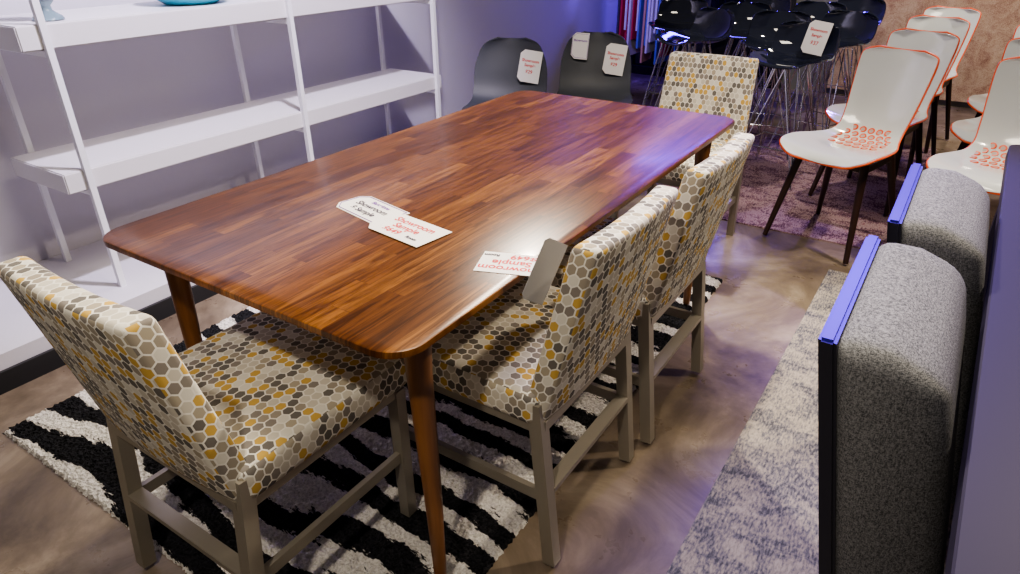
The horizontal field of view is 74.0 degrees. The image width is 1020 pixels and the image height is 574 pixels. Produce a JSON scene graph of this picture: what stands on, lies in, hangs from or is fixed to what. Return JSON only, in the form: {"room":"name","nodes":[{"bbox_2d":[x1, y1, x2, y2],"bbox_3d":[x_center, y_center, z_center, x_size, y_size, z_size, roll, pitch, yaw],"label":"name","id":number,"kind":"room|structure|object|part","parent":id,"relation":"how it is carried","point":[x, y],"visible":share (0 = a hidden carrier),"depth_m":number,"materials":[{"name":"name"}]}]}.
{"room":"store","nodes":[
{"label":"store","id":0,"kind":"room"},
{"bbox_2d":[0,0,617,262],"bbox_3d":[-1.042,-2.061,3.607,0.100,3.000,8.200,17,33,29],"label":"wall","id":1,"kind":"structure","parent":0,"point":[126,84],"depth_m":3.39,"materials":[{"name":"white paint"}]},
{"bbox_2d":[0,73,999,573],"bbox_3d":[1.349,0.030,2.952,5.800,0.100,8.200,17,33,29],"label":"floor","id":2,"kind":"structure","parent":0,"point":[615,515],"depth_m":2.01,"materials":[{"name":"wood"}]},
{"bbox_2d":[0,239,195,370],"bbox_3d":[-1.721,0.024,2.759,0.648,0.130,4.550,17,33,29],"label":"plinth","id":3,"kind":"object","parent":2,"relation":"on","point":[90,268],"visible":0.11,"depth_m":2.66,"materials":[{"name":"white wood"}]},
{"bbox_2d":[0,285,217,394],"bbox_3d":[-1.443,0.133,2.610,0.014,0.075,4.550,17,33,29],"label":"baseboard","id":4,"kind":"structure","parent":3,"relation":"attached to","point":[21,373],"depth_m":2.36,"materials":[{"name":"black"}]},
{"bbox_2d":[0,0,440,286],"bbox_3d":[-1.166,-1.235,3.092,0.437,1.770,2.150,17,33,29],"label":"bookshelf","id":5,"kind":"object","parent":3,"relation":"on","point":[83,166],"visible":0.91,"depth_m":2.77,"materials":[{"name":"white laminate"}]},
{"bbox_2d":[31,0,64,20],"bbox_3d":[-1.581,-0.995,2.274,0.120,0.180,0.120,17,33,29],"label":"glass vase","id":6,"kind":"object","parent":5,"relation":"on","point":[49,14],"visible":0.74,"depth_m":2.29,"materials":[{"name":"blue"}]},
{"bbox_2d":[157,0,218,5],"bbox_3d":[-1.318,-1.218,2.773,0.340,0.100,0.340,17,33,29],"label":"ceramic bowl","id":7,"kind":"object","parent":5,"relation":"on","point":[166,2],"visible":1,"depth_m":2.70,"materials":[{"name":"teal ceramic"}]},
{"bbox_2d":[3,274,722,573],"bbox_3d":[-0.317,0.205,2.523,1.558,0.014,2.208,17,33,29],"label":"shag rug","id":8,"kind":"object","parent":2,"relation":"on","point":[482,515],"visible":0.14,"depth_m":1.86,"materials":[{"name":"black carpet"}]},
{"bbox_2d":[0,256,416,573],"bbox_3d":[-0.589,0.269,1.503,0.470,0.842,0.590,17,33,29],"label":"dining chair","id":9,"kind":"object","parent":8,"relation":"on","point":[240,412],"visible":0.88,"depth_m":1.36,"materials":[{"name":"multicoloured fabric"}]},
{"bbox_3d":[-0.707,0.172,1.249,0.443,0.430,0.163,17,33,29],"label":"backrest","id":10,"kind":"part","parent":9,"relation":"part of","materials":[{"name":"fabric"}]},
{"bbox_3d":[-0.578,0.428,1.606,0.462,0.464,0.501,17,33,29],"label":"metal frame","id":11,"kind":"part","parent":9,"relation":"part of","materials":[{"name":"beige"}]},
{"bbox_3d":[-0.557,0.220,1.533,0.470,0.097,0.470,17,33,29],"label":"seat","id":12,"kind":"part","parent":9,"relation":"part of","materials":[{"name":"fabric"}]},
{"bbox_2d":[103,91,734,573],"bbox_3d":[-0.062,-0.045,2.193,0.945,0.735,1.865,17,33,29],"label":"dining table","id":13,"kind":"object","parent":8,"relation":"on","point":[514,172],"visible":0.83,"depth_m":1.65,"materials":[{"name":"brown wood"}]},
{"bbox_2d":[336,196,409,222],"bbox_3d":[-0.351,-0.197,1.699,0.105,0.002,0.190,-25,37,-38],"label":"price tag","id":14,"kind":"object","parent":13,"relation":"on","point":[369,209],"visible":1,"depth_m":1.70,"materials":[{"name":"white paper"}]},
{"bbox_2d":[369,214,451,246],"bbox_3d":[-0.241,-0.136,1.581,0.190,0.001,0.110,22,36,36],"label":"price tag","id":15,"kind":"object","parent":13,"relation":"on","point":[412,231],"visible":1,"depth_m":1.57,"materials":[{"name":"white paper"}]},
{"bbox_2d":[473,251,537,275],"bbox_3d":[0.003,-0.049,1.419,0.140,0.001,0.095,6,29,12],"label":"price tag","id":16,"kind":"object","parent":13,"relation":"on","point":[494,262],"visible":0.95,"depth_m":1.42,"materials":[{"name":"white paper"}]},
{"bbox_2d":[388,185,677,567],"bbox_3d":[0.037,0.155,1.708,0.590,0.842,0.470,17,33,29],"label":"dining chair","id":17,"kind":"object","parent":8,"relation":"on","point":[523,363],"visible":0.77,"depth_m":1.52,"materials":[{"name":"multicoloured fabric"}]},
{"bbox_3d":[-0.013,0.115,1.723,0.470,0.097,0.470,17,33,29],"label":"seat","id":18,"kind":"part","parent":17,"relation":"part of","materials":[{"name":"fabric"}]},
{"bbox_3d":[0.022,0.317,1.806,0.501,0.464,0.462,17,33,29],"label":"metal frame","id":19,"kind":"part","parent":17,"relation":"part of","materials":[{"name":"beige"}]},
{"bbox_2d":[522,238,567,304],"bbox_3d":[0.069,-0.030,1.335,0.109,0.134,0.017,-23,35,-35],"label":"tag","id":20,"kind":"object","parent":17,"relation":"hanging from","point":[551,254],"visible":1,"depth_m":1.33,"materials":[{"name":"grey"}]},
{"bbox_3d":[0.214,0.028,1.507,0.163,0.430,0.443,17,33,29],"label":"backrest","id":21,"kind":"part","parent":17,"relation":"part of","materials":[{"name":"fabric"}]},
{"bbox_2d":[525,133,754,443],"bbox_3d":[0.347,-0.052,2.092,0.590,0.842,0.470,17,33,29],"label":"dining chair","id":22,"kind":"object","parent":8,"relation":"on","point":[705,191],"visible":0.6,"depth_m":1.85,"materials":[{"name":"multicoloured fabric"}]},
{"bbox_3d":[0.297,-0.093,2.107,0.470,0.097,0.470,17,33,29],"label":"seat","id":23,"kind":"part","parent":22,"relation":"part of","materials":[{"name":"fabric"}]},
{"bbox_3d":[0.332,0.110,2.190,0.501,0.464,0.462,17,33,29],"label":"metal frame","id":24,"kind":"part","parent":22,"relation":"part of","materials":[{"name":"beige"}]},
{"bbox_3d":[0.524,-0.179,1.891,0.163,0.430,0.443,17,33,29],"label":"backrest","id":25,"kind":"part","parent":22,"relation":"part of","materials":[{"name":"fabric"}]},
{"bbox_2d":[462,37,546,109],"bbox_3d":[-0.024,-0.933,3.800,0.456,0.821,0.570,4,28,7],"label":"chair","id":26,"kind":"object","parent":2,"relation":"on","point":[504,66],"visible":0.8,"depth_m":3.88,"materials":[{"name":"grey plastic"}]},
{"bbox_2d":[557,31,632,103],"bbox_3d":[0.487,-1.037,3.988,0.456,0.821,0.570,4,28,7],"label":"chair","id":27,"kind":"object","parent":2,"relation":"on","point":[594,65],"visible":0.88,"depth_m":4.06,"materials":[{"name":"grey plastic"}]},
{"bbox_2d":[616,0,710,64],"bbox_3d":[1.393,-2.445,6.205,0.874,1.202,0.400,17,33,29],"label":"rack","id":28,"kind":"object","parent":2,"relation":"on","point":[633,16],"visible":0.35,"depth_m":6.23,"materials":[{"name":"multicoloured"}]},
{"bbox_2d":[642,0,707,105],"bbox_3d":[1.282,-1.777,5.282,0.423,0.874,0.442,11,30,21],"label":"stool","id":29,"kind":"object","parent":2,"relation":"on","point":[673,15],"visible":0.7,"depth_m":5.28,"materials":[{"name":"grey plastic"}]},
{"bbox_2d":[610,51,758,235],"bbox_3d":[0.808,-0.603,3.150,0.470,0.842,0.590,17,33,29],"label":"dining chair","id":30,"kind":"object","parent":2,"relation":"on","point":[714,84],"visible":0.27,"depth_m":3.15,"materials":[{"name":"multicoloured fabric"}]},
{"bbox_3d":[0.798,-0.429,3.224,0.462,0.464,0.501,17,33,29],"label":"metal frame","id":31,"kind":"part","parent":30,"relation":"part of","materials":[{"name":"beige"}]},
{"bbox_3d":[0.775,-0.605,3.092,0.470,0.097,0.470,17,33,29],"label":"seat","id":32,"kind":"part","parent":30,"relation":"part of","materials":[{"name":"fabric"}]},
{"bbox_3d":[0.924,-0.870,3.209,0.443,0.430,0.163,17,33,29],"label":"backrest","id":33,"kind":"part","parent":30,"relation":"part of","materials":[{"name":"fabric"}]},
{"bbox_2d":[654,6,734,106],"bbox_3d":[1.242,-1.451,4.672,0.442,0.874,0.423,-14,31,-23],"label":"stool","id":34,"kind":"object","parent":2,"relation":"on","point":[711,24],"visible":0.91,"depth_m":4.61,"materials":[{"name":"grey plastic"}]},
{"bbox_2d":[735,0,790,114],"bbox_3d":[1.987,-1.901,5.504,0.423,0.874,0.442,17,33,29],"label":"stool","id":35,"kind":"object","parent":2,"relation":"on","point":[776,5],"visible":0.16,"depth_m":5.44,"materials":[{"name":"grey plastic"}]},
{"bbox_2d":[663,125,936,248],"bbox_3d":[1.833,-0.710,4.218,1.300,0.006,2.020,17,33,29],"label":"area rug","id":36,"kind":"object","parent":2,"relation":"on","point":[763,178],"visible":0.36,"depth_m":3.83,"materials":[{"name":"purple carpet"}]},
{"bbox_2d":[719,1,771,135],"bbox_3d":[1.671,-1.602,4.950,0.423,0.874,0.442,6,29,12],"label":"stool","id":37,"kind":"object","parent":36,"relation":"on","point":[744,12],"visible":0.43,"depth_m":4.94,"materials":[{"name":"grey plastic"}]},
{"bbox_2d":[741,9,811,159],"bbox_3d":[1.708,-1.337,4.454,0.423,0.874,0.442,11,30,21],"label":"stool","id":38,"kind":"object","parent":36,"relation":"on","point":[764,24],"visible":0.47,"depth_m":4.45,"materials":[{"name":"grey plastic"}]},
{"bbox_2d":[747,20,840,189],"bbox_3d":[1.615,-1.087,3.978,0.423,0.883,0.442,24,36,37],"label":"stool","id":39,"kind":"object","parent":36,"relation":"on","point":[797,44],"visible":0.96,"depth_m":3.91,"materials":[{"name":"grey plastic"}]},
{"bbox_2d":[760,0,846,130],"bbox_3d":[2.168,-1.620,4.977,0.423,0.874,0.442,17,33,29],"label":"stool","id":40,"kind":"object","parent":36,"relation":"on","point":[816,10],"visible":0.28,"depth_m":4.96,"materials":[{"name":"grey plastic"}]},
{"bbox_2d":[768,9,878,145],"bbox_3d":[2.077,-1.349,4.471,0.442,0.874,0.423,-20,34,-32],"label":"stool","id":41,"kind":"object","parent":36,"relation":"on","point":[858,29],"visible":0.56,"depth_m":4.40,"materials":[{"name":"grey plastic"}]},
{"bbox_2d":[762,45,939,263],"bbox_3d":[1.587,-0.634,3.152,0.600,0.867,0.463,-20,34,-32],"label":"chair","id":42,"kind":"object","parent":36,"relation":"on","point":[889,86],"visible":1,"depth_m":3.14,"materials":[{"name":"white plastic"}]},
{"bbox_2d":[808,28,959,215],"bbox_3d":[2.027,-0.907,3.656,0.600,0.867,0.463,-23,36,-36],"label":"chair","id":43,"kind":"object","parent":36,"relation":"on","point":[944,44],"visible":0.3,"depth_m":3.61,"materials":[{"name":"white plastic"}]},
{"bbox_2d":[905,14,970,177],"bbox_3d":[2.445,-1.192,4.184,0.600,0.867,0.463,-24,36,-37],"label":"chair","id":44,"kind":"object","parent":36,"relation":"on","point":[958,26],"visible":0.18,"depth_m":4.15,"materials":[{"name":"white plastic"}]},
{"bbox_2d":[923,6,981,152],"bbox_3d":[2.824,-1.432,4.628,0.600,0.867,0.463,-25,36,-37],"label":"chair","id":45,"kind":"object","parent":36,"relation":"on","point":[972,15],"visible":0.31,"depth_m":4.58,"materials":[{"name":"white plastic"}]},
{"bbox_2d":[666,269,954,573],"bbox_3d":[1.306,0.830,1.343,1.900,0.008,3.350,17,33,29],"label":"area rug","id":46,"kind":"object","parent":2,"relation":"on","point":[760,515],"visible":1,"depth_m":1.87,"materials":[{"name":"grey carpet"}]},
{"bbox_2d":[818,235,965,573],"bbox_3d":[0.823,0.424,1.212,0.584,0.831,0.460,17,33,29],"label":"upholstered chair","id":47,"kind":"object","parent":46,"relation":"on","point":[891,341],"visible":0.74,"depth_m":1.03,"materials":[{"name":"grey fabric"}]},
{"bbox_3d":[0.645,0.305,1.280,0.160,0.680,0.452,17,33,29],"label":"panel","id":48,"kind":"part","parent":47,"relation":"part of","materials":[{"name":"grey plastic"}]},
{"bbox_2d":[887,163,989,503],"bbox_3d":[1.145,0.211,1.605,0.584,0.831,0.460,17,33,29],"label":"upholstered chair","id":49,"kind":"object","parent":46,"relation":"on","point":[944,213],"visible":0.33,"depth_m":1.41,"materials":[{"name":"grey fabric"}]},
{"bbox_3d":[0.967,0.092,1.673,0.160,0.680,0.452,17,33,29],"label":"panel","id":50,"kind":"part","parent":49,"relation":"part of","materials":[{"name":"grey plastic"}]},
{"bbox_2d":[945,144,1019,573],"bbox_3d":[1.212,0.569,1.034,1.040,0.742,2.900,18,33,30],"label":"partition","id":51,"kind":"object","parent":46,"relation":"on","point":[985,528],"visible":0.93,"depth_m":0.95,"materials":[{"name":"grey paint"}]},
{"bbox_2d":[797,0,885,111],"bbox_3d":[2.573,-1.767,5.248,0.423,0.874,0.442,24,36,37],"label":"stool","id":52,"kind":"object","parent":2,"relation":"on","point":[877,7],"visible":0.25,"depth_m":5.18,"materials":[{"name":"grey plastic"}]},
{"bbox_2d":[926,56,1019,194],"bbox_3d":[2.063,-0.478,2.855,0.600,0.867,0.463,-25,37,-38],"label":"chair","id":53,"kind":"object","parent":2,"relation":"on","point":[982,161],"visible":0.66,"depth_m":2.93,"materials":[{"name":"white plastic"}]},
{"bbox_2d":[950,37,1019,150],"bbox_3d":[2.481,-0.747,3.350,0.463,0.867,0.600,24,36,37],"label":"chair","id":54,"kind":"object","parent":2,"relation":"on","point":[965,130],"visible":0.24,"depth_m":3.35,"materials":[{"name":"white plastic"}]},
{"bbox_2d":[967,25,1019,117],"bbox_3d":[2.898,-1.014,3.846,0.463,0.867,0.600,24,36,37],"label":"chair","id":55,"kind":"object","parent":2,"relation":"on","point":[976,102],"visible":0.17,"depth_m":3.81,"materials":[{"name":"white plastic"}]},
{"bbox_2d":[782,0,970,107],"bbox_3d":[3.605,-2.932,5.176,5.700,3.000,0.100,17,33,29],"label":"wall","id":56,"kind":"structure","parent":0,"point":[794,80],"depth_m":6.20,"materials":[{"name":"paint"}]},
{"bbox_2d":[633,48,668,67],"bbox_3d":[1.458,-2.369,6.986,0.387,0.166,0.020,17,33,29],"label":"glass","id":57,"kind":"object","parent":56,"relation":"attached to","point":[636,57],"depth_m":7.02,"materials":[{"name":"black"}]},
{"bbox_2d":[630,0,796,88],"bbox_3d":[1.874,-3.207,6.190,1.610,2.550,0.080,17,33,29],"label":"frame","id":58,"kind":"object","parent":56,"relation":"attached to","point":[635,69],"visible":0.21,"depth_m":6.96,"materials":[{"name":"black"}]},
{"bbox_2d":[711,0,743,7],"bbox_3d":[2.050,-2.672,6.381,0.303,0.073,0.020,17,33,29],"label":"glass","id":59,"kind":"object","parent":56,"relation":"attached to","point":[714,3],"depth_m":6.41,"materials":[{"name":"black"}]},
{"bbox_2d":[706,38,751,57],"bbox_3d":[2.114,-2.316,6.526,0.441,0.157,0.020,17,33,29],"label":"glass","id":60,"kind":"object","parent":56,"relation":"attached to","point":[718,48],"depth_m":6.54,"materials":[{"name":"black"}]},
{"bbox_2d":[757,65,771,77],"bbox_3d":[2.423,-2.052,6.438,0.127,0.105,0.020,17,33,29],"label":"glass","id":61,"kind":"object","parent":56,"relation":"attached to","point":[761,67],"depth_m":6.43,"materials":[{"name":"black"}]},
{"bbox_2d":[827,0,1019,101],"bbox_3d":[4.297,-2.437,4.825,3.350,2.350,0.030,17,33,29],"label":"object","id":62,"kind":"structure","parent":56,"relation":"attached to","point":[999,20],"depth_m":5.51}
]}

